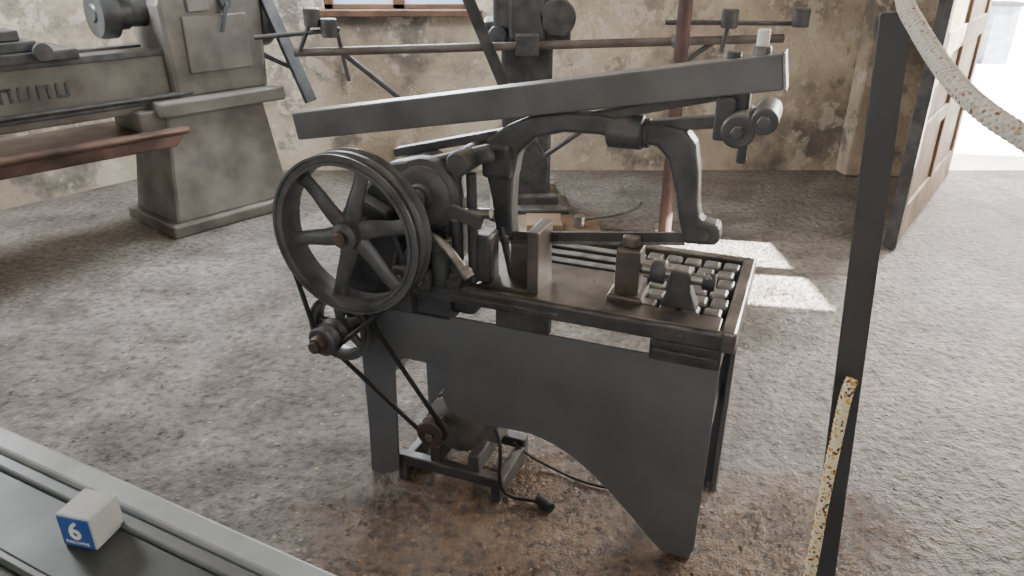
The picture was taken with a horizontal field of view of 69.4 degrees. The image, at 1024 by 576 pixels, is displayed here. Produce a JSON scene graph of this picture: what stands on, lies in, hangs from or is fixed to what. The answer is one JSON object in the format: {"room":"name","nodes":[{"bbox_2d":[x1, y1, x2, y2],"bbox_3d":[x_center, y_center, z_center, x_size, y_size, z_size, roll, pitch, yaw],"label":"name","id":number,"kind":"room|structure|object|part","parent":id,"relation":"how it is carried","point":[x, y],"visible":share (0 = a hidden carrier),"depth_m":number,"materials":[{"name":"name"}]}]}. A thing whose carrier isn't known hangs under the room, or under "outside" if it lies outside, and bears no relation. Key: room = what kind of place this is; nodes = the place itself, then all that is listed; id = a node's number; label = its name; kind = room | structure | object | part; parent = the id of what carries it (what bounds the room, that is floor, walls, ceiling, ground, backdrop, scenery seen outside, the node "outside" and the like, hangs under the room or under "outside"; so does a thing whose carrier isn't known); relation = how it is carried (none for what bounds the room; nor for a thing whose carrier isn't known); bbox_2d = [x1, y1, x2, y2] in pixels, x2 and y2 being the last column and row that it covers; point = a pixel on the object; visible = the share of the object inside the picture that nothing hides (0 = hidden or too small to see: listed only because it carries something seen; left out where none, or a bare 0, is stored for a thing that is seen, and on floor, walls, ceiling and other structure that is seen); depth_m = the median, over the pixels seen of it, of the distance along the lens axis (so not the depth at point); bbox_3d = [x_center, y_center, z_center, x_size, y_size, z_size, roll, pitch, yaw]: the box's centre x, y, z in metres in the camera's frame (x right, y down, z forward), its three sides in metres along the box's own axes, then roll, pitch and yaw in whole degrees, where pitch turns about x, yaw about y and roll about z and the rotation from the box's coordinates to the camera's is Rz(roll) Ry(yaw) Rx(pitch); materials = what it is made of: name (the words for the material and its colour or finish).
{"room":"metal workshop","nodes":[
{"label":"metal workshop","id":0,"kind":"room"},
{"bbox_2d":[0,0,136,209],"bbox_3d":[-3.876,-1.666,3.335,0.300,3.200,4.200,19,31,35],"label":"wall","id":1,"kind":"structure","parent":0,"point":[60,22],"depth_m":4.66,"materials":[{"name":"paint"}]},
{"bbox_2d":[0,170,1023,575],"bbox_3d":[-0.950,0.633,2.309,11.100,0.100,6.850,0,25,0],"label":"floor","id":2,"kind":"structure","parent":0,"point":[183,371],"depth_m":2.71,"materials":[{"name":"concrete"}]},
{"bbox_2d":[0,0,316,238],"bbox_3d":[-2.732,-0.683,3.335,0.597,1.420,3.976,20,32,37],"label":"lathe","id":3,"kind":"object","parent":2,"relation":"on","point":[187,98],"visible":0.98,"depth_m":4.07,"materials":[{"name":"grey paint"}]},
{"bbox_2d":[0,121,184,179],"bbox_3d":[-3.022,-0.400,3.134,0.560,0.075,3.140,20,32,37],"label":"drip tray","id":4,"kind":"object","parent":3,"relation":"on","point":[22,144],"depth_m":3.82,"materials":[{"name":"brown metal"}]},
{"bbox_3d":[-2.764,-0.378,2.975,0.044,0.044,3.050,20,32,37],"label":"feed rod","id":5,"kind":"part","parent":3,"relation":"part of","materials":[{"name":"brown metal"}]},
{"bbox_3d":[-1.603,-1.508,4.121,0.015,0.155,0.077,15,29,29],"label":"speed lever","id":6,"kind":"part","parent":3,"relation":"part of","materials":[{"name":"metal"}]},
{"bbox_2d":[0,426,335,575],"bbox_3d":[-0.479,0.739,0.899,2.500,0.900,0.400,12,28,24],"label":"bed","id":7,"kind":"object","parent":2,"relation":"on","point":[157,536],"visible":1,"depth_m":0.84,"materials":[{"name":"grey paint"}]},
{"bbox_2d":[0,564,19,575],"bbox_3d":[-0.511,0.775,0.846,2.500,0.880,0.258,12,28,24],"label":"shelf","id":8,"kind":"object","parent":7,"relation":"attached to","point":[5,569],"depth_m":0.80,"materials":[{"name":"grey metal"}]},
{"bbox_2d":[56,488,123,549],"bbox_3d":[-0.477,0.261,0.836,0.044,0.044,0.046,6,26,13],"label":"block","id":9,"kind":"object","parent":7,"relation":"on","point":[88,520],"visible":1,"depth_m":0.82,"materials":[{"name":"plastic"}]},
{"bbox_2d":[0,471,216,575],"bbox_3d":[-0.430,0.704,0.989,2.500,0.888,0.085,12,28,24],"label":"shelf","id":10,"kind":"object","parent":7,"relation":"attached to","point":[32,543],"depth_m":0.83,"materials":[{"name":"grey metal"}]},
{"bbox_2d":[484,0,575,219],"bbox_3d":[0.090,-1.355,4.207,0.500,1.900,0.470,0,25,0],"label":"press","id":11,"kind":"object","parent":2,"relation":"on","point":[553,20],"visible":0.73,"depth_m":4.17,"materials":[{"name":"metal"}]},
{"bbox_3d":[-0.080,-1.361,3.983,0.100,0.100,0.070,0,25,0],"label":"feed knob","id":12,"kind":"part","parent":11,"relation":"part of","materials":[{"name":"metal"}]},
{"bbox_2d":[272,28,788,558],"bbox_3d":[0.017,-0.034,2.039,1.290,1.338,0.577,5,25,10],"label":"power hacksaw","id":13,"kind":"object","parent":2,"relation":"on","point":[650,427],"visible":1,"depth_m":1.88,"materials":[{"name":"grey paint"}]},
{"bbox_3d":[-0.181,-0.091,1.839,0.174,0.098,0.030,15,29,30],"label":"feed lever","id":14,"kind":"part","parent":13,"relation":"part of","materials":[{"name":"metal"}]},
{"bbox_3d":[-0.136,0.371,2.245,0.184,0.184,0.220,10,27,20],"label":"motor","id":15,"kind":"part","parent":13,"relation":"part of","materials":[{"name":"grey paint"}]},
{"bbox_3d":[-0.150,0.500,2.312,0.340,0.140,0.240,10,27,20],"label":"motor mount","id":16,"kind":"part","parent":13,"relation":"part of","materials":[{"name":"metal"}]},
{"bbox_3d":[-0.188,-0.310,1.861,0.307,0.127,0.030,9,26,18],"label":"rocker arm","id":17,"kind":"part","parent":13,"relation":"part of","materials":[{"name":"metal"}]},
{"bbox_3d":[-0.149,-0.191,1.816,0.168,0.081,0.014,8,26,17],"label":"link arm","id":18,"kind":"part","parent":13,"relation":"part of","materials":[{"name":"metal"}]},
{"bbox_3d":[-0.112,-0.036,1.818,0.039,0.040,0.033,10,27,20],"label":"lever knob","id":19,"kind":"part","parent":13,"relation":"part of","materials":[{"name":"metal"}]},
{"bbox_3d":[0.025,0.379,2.028,0.998,0.600,0.008,10,27,20],"label":"panel","id":20,"kind":"part","parent":13,"relation":"part of","materials":[{"name":"grey paint"}]},
{"bbox_3d":[0.117,0.059,1.837,0.798,0.040,0.038,10,27,20],"label":"table rail","id":21,"kind":"part","parent":13,"relation":"part of","materials":[{"name":"metal"}]},
{"bbox_3d":[0.170,0.237,2.307,0.995,0.620,0.008,10,27,20],"label":"frame","id":22,"kind":"part","parent":13,"relation":"part of","materials":[{"name":"grey paint"}]},
{"bbox_3d":[0.144,-0.001,1.933,0.805,0.024,0.235,10,27,20],"label":"table plate","id":23,"kind":"part","parent":13,"relation":"part of","materials":[{"name":"metal"}]},
{"bbox_3d":[0.213,-0.253,1.811,0.605,0.348,0.060,10,27,20],"label":"bow frame","id":24,"kind":"part","parent":13,"relation":"part of","materials":[{"name":"metal"}]},
{"bbox_3d":[0.292,-0.116,1.804,0.044,0.025,0.044,10,27,20],"label":"jaw knob","id":25,"kind":"part","parent":13,"relation":"part of","materials":[{"name":"metal"}]},
{"bbox_3d":[0.473,-0.017,1.770,0.014,0.076,0.116,10,27,20],"label":"screw handle","id":26,"kind":"part","parent":13,"relation":"part of","materials":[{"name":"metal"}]},
{"bbox_2d":[708,281,736,329],"bbox_3d":[0.319,0.008,1.993,0.570,0.010,0.460,10,27,20],"label":"tray","id":27,"kind":"object","parent":13,"relation":"on","point":[730,296],"depth_m":1.90,"materials":[{"name":"metal"}]},
{"bbox_2d":[254,0,810,231],"bbox_3d":[0.091,-1.498,3.685,2.820,2.600,0.259,1,25,3],"label":"rack","id":28,"kind":"object","parent":2,"relation":"on","point":[526,44],"visible":0.84,"depth_m":3.81,"materials":[{"name":"metal"}]},
{"bbox_3d":[-1.100,-1.301,3.785,0.442,0.063,0.024,0,25,0],"label":"arm","id":29,"kind":"part","parent":28,"relation":"part of","materials":[{"name":"metal"}]},
{"bbox_3d":[-1.060,-1.292,3.789,0.100,0.169,0.024,0,25,0],"label":"arm","id":30,"kind":"part","parent":28,"relation":"part of","materials":[{"name":"metal"}]},
{"bbox_2d":[302,7,320,27],"bbox_3d":[-1.010,-1.365,3.733,0.084,0.090,0.084,0,25,0],"label":"cup","id":31,"kind":"object","parent":28,"relation":"on","point":[311,15],"depth_m":3.70,"materials":[{"name":"metal"}]},
{"bbox_2d":[320,18,337,37],"bbox_3d":[-0.930,-1.320,3.754,0.084,0.090,0.084,0,25,0],"label":"cup","id":32,"kind":"object","parent":28,"relation":"on","point":[328,26],"depth_m":3.73,"materials":[{"name":"metal"}]},
{"bbox_3d":[0.080,-1.270,3.860,0.120,0.100,0.130,0,25,0],"label":"clamp plate","id":33,"kind":"part","parent":28,"relation":"part of","materials":[{"name":"metal"}]},
{"bbox_3d":[1.090,-1.279,3.795,0.043,0.133,0.024,0,25,0],"label":"arm","id":34,"kind":"part","parent":28,"relation":"part of","materials":[{"name":"metal"}]},
{"bbox_3d":[1.140,-1.349,3.762,0.720,0.028,0.024,0,25,0],"label":"arm","id":35,"kind":"part","parent":28,"relation":"part of","materials":[{"name":"metal"}]},
{"bbox_2d":[720,8,738,28],"bbox_3d":[1.100,-1.361,3.735,0.084,0.090,0.084,0,25,0],"label":"cup","id":36,"kind":"object","parent":28,"relation":"on","point":[729,18],"depth_m":3.71,"materials":[{"name":"metal"}]},
{"bbox_2d":[791,7,810,27],"bbox_3d":[1.460,-1.365,3.733,0.084,0.090,0.084,0,25,0],"label":"cup","id":37,"kind":"object","parent":28,"relation":"on","point":[801,15],"depth_m":3.70,"materials":[{"name":"metal"}]},
{"bbox_2d":[518,201,642,244],"bbox_3d":[0.379,-0.382,4.130,0.698,0.202,0.470,0,25,0],"label":"wooden pallet","id":38,"kind":"object","parent":2,"relation":"on","point":[578,222],"visible":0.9,"depth_m":4.16,"materials":[{"name":"brown wood"}]},
{"bbox_3d":[0.542,-0.428,4.178,0.384,0.160,0.019,7,26,14],"label":"bent handle","id":39,"kind":"part","parent":38,"relation":"part of","materials":[{"name":"metal"}]},
{"bbox_2d":[816,12,909,575],"bbox_3d":[0.435,0.400,0.991,0.130,1.439,0.178,0,25,0],"label":"barrier post","id":40,"kind":"object","parent":2,"relation":"on","point":[892,40],"visible":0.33,"depth_m":0.82,"materials":[{"name":"black metal"}]},
{"bbox_2d":[803,377,857,575],"bbox_3d":[0.380,0.449,0.988,0.053,0.729,0.085,0,25,0],"label":"rope","id":41,"kind":"object","parent":40,"relation":"attached to","point":[846,393],"depth_m":0.90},
{"bbox_2d":[263,0,867,169],"bbox_3d":[1.075,-2.383,4.875,7.050,3.200,0.350,0,25,0],"label":"wall","id":42,"kind":"structure","parent":0,"point":[822,55],"depth_m":5.09,"materials":[{"name":"paint"}]},
{"bbox_2d":[324,0,465,8],"bbox_3d":[-0.760,-2.434,4.746,1.000,1.200,0.060,0,25,0],"label":"frame","id":43,"kind":"object","parent":42,"relation":"attached to","point":[328,4],"visible":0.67,"depth_m":4.97,"materials":[{"name":"brown wood"}]},
{"bbox_2d":[334,0,462,3],"bbox_3d":[-0.760,-2.419,4.750,0.900,1.130,0.005,0,25,0],"label":"pane","id":44,"kind":"object","parent":42,"relation":"attached to","point":[335,1],"visible":0.6,"depth_m":4.98,"materials":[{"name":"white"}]},
{"bbox_2d":[320,9,481,16],"bbox_3d":[-0.760,-1.832,4.922,1.120,0.040,0.130,0,25,0],"label":"sill","id":45,"kind":"structure","parent":42,"relation":"attached to","point":[323,12],"depth_m":4.87,"materials":[{"name":"brown wood"}]},
{"bbox_2d":[836,0,938,175],"bbox_3d":[2.700,-2.269,4.641,0.700,3.190,0.169,0,25,0],"label":"pilaster","id":46,"kind":"object","parent":42,"relation":"attached to","point":[851,146],"visible":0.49,"depth_m":5.01,"materials":[{"name":"paint"}]},
{"bbox_2d":[883,0,992,248],"bbox_3d":[2.537,-1.566,4.104,0.062,2.350,1.682,17,30,33],"label":"door","id":47,"kind":"structure","parent":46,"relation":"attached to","point":[956,38],"depth_m":3.94,"materials":[{"name":"brown wood"}]},
{"bbox_3d":[2.047,-1.288,3.508,0.062,2.350,0.042,17,30,33],"label":"edge strip","id":48,"kind":"part","parent":47,"relation":"part of","materials":[{"name":"brown wood"}]},
{"bbox_2d":[909,0,986,198],"bbox_3d":[2.541,-1.568,4.108,0.016,2.170,1.570,18,30,33],"label":"panels","id":49,"kind":"object","parent":47,"relation":"attached to","point":[961,8],"visible":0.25,"depth_m":4.25,"materials":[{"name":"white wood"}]},
{"bbox_2d":[895,0,1023,152],"bbox_3d":[0.409,-0.175,0.601,0.127,0.200,0.348,0,25,0],"label":"belt","id":50,"kind":"object","parent":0,"point":[997,120],"depth_m":0.58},
{"label":"outside","id":51,"kind":"structure","parent":0,"visible":0},
{"bbox_2d":[949,0,1023,169],"bbox_3d":[9.000,-4.758,13.918,26.000,0.100,18.750,0,25,0],"label":"ground","id":52,"kind":"structure","parent":51,"point":[977,147],"depth_m":7.32,"materials":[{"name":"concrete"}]},
{"bbox_2d":[977,1,1023,63],"bbox_3d":[6.680,-3.528,10.216,0.420,0.800,0.360,0,25,0],"label":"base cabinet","id":53,"kind":"object","parent":52,"relation":"on","point":[1002,21],"visible":0.8,"depth_m":10.08,"materials":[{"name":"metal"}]},
{"bbox_3d":[6.680,-3.868,10.058,0.420,0.050,0.360,0,25,0],"label":"lid","id":54,"kind":"part","parent":53,"relation":"part of","materials":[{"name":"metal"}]}
]}

